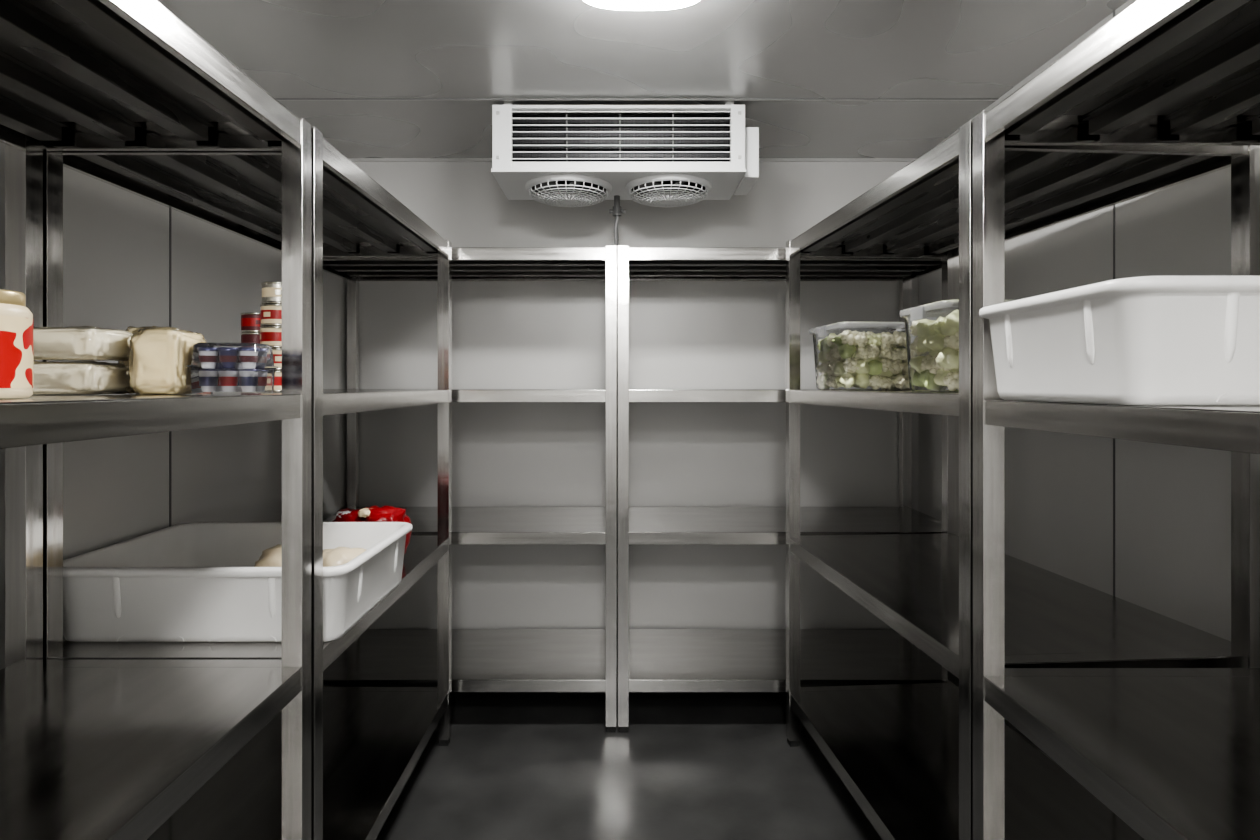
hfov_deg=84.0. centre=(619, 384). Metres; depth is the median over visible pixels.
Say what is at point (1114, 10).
trim
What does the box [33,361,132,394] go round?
cheese block
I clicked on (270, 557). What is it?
wrapped poultry
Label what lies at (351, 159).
trim
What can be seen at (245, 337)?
tin
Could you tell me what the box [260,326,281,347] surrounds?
tin
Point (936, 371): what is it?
food container
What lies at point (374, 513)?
pack
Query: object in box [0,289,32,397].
jar
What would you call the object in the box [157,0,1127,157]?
ceiling
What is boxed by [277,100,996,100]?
trim
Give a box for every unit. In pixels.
[0,0,310,839]
[43,126,450,839]
[323,246,616,731]
[491,103,758,267]
[618,246,958,731]
[786,120,1259,839]
[973,0,1259,839]
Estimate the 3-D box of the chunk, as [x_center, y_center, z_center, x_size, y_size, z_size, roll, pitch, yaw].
[-0.881,-0.048,1.324,0.101,0.127,0.086,0,0,12]
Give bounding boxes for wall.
[0,0,346,669]
[353,162,918,657]
[919,0,1230,767]
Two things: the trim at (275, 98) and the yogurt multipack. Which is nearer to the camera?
the yogurt multipack
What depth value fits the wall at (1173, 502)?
1.87 m
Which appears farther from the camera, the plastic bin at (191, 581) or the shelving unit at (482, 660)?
the shelving unit at (482, 660)
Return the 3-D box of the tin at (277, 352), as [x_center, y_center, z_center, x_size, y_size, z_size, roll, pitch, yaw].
[-0.758,-0.057,1.560,0.074,0.048,0.074,0,0,-40]
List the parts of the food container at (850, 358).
lid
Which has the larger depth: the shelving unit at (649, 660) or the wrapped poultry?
the shelving unit at (649, 660)
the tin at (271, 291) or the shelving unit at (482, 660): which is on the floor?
the shelving unit at (482, 660)
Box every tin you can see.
[241,313,260,332]
[241,333,259,347]
[260,304,281,325]
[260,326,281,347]
[261,282,281,303]
[263,348,281,369]
[264,370,281,391]
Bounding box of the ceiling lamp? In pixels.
[584,0,698,9]
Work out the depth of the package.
1.18 m
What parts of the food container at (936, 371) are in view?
lid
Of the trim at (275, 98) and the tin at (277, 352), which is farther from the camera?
the trim at (275, 98)
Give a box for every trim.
[169,10,170,526]
[275,98,998,99]
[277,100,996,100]
[348,158,916,161]
[1113,10,1114,595]
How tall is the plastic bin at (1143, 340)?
0.168 m
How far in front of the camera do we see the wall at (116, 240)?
1.87 m
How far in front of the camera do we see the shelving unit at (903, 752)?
1.78 m
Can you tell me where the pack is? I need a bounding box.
[332,505,410,553]
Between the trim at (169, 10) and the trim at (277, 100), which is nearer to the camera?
the trim at (169, 10)
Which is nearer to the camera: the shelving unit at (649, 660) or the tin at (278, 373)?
the tin at (278, 373)
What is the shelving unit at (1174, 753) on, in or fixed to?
on the floor
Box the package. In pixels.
[129,327,206,393]
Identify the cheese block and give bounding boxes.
[33,326,132,360]
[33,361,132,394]
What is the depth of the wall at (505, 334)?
3.13 m
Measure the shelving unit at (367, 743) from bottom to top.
1.793 m
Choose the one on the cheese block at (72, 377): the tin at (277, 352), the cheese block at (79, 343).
the cheese block at (79, 343)
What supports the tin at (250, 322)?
on the tin at (245, 337)
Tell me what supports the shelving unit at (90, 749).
on the floor
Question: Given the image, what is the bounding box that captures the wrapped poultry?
[254,544,365,566]
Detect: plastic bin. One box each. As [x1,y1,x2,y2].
[63,522,411,641]
[979,276,1259,405]
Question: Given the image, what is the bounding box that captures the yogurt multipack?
[186,343,277,393]
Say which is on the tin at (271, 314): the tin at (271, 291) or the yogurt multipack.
the tin at (271, 291)
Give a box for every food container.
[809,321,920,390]
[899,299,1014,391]
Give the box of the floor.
[376,673,881,839]
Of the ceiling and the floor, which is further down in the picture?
the floor
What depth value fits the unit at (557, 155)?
2.53 m
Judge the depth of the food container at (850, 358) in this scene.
2.12 m
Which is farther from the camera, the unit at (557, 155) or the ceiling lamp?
the unit at (557, 155)
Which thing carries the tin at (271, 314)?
on the tin at (270, 335)

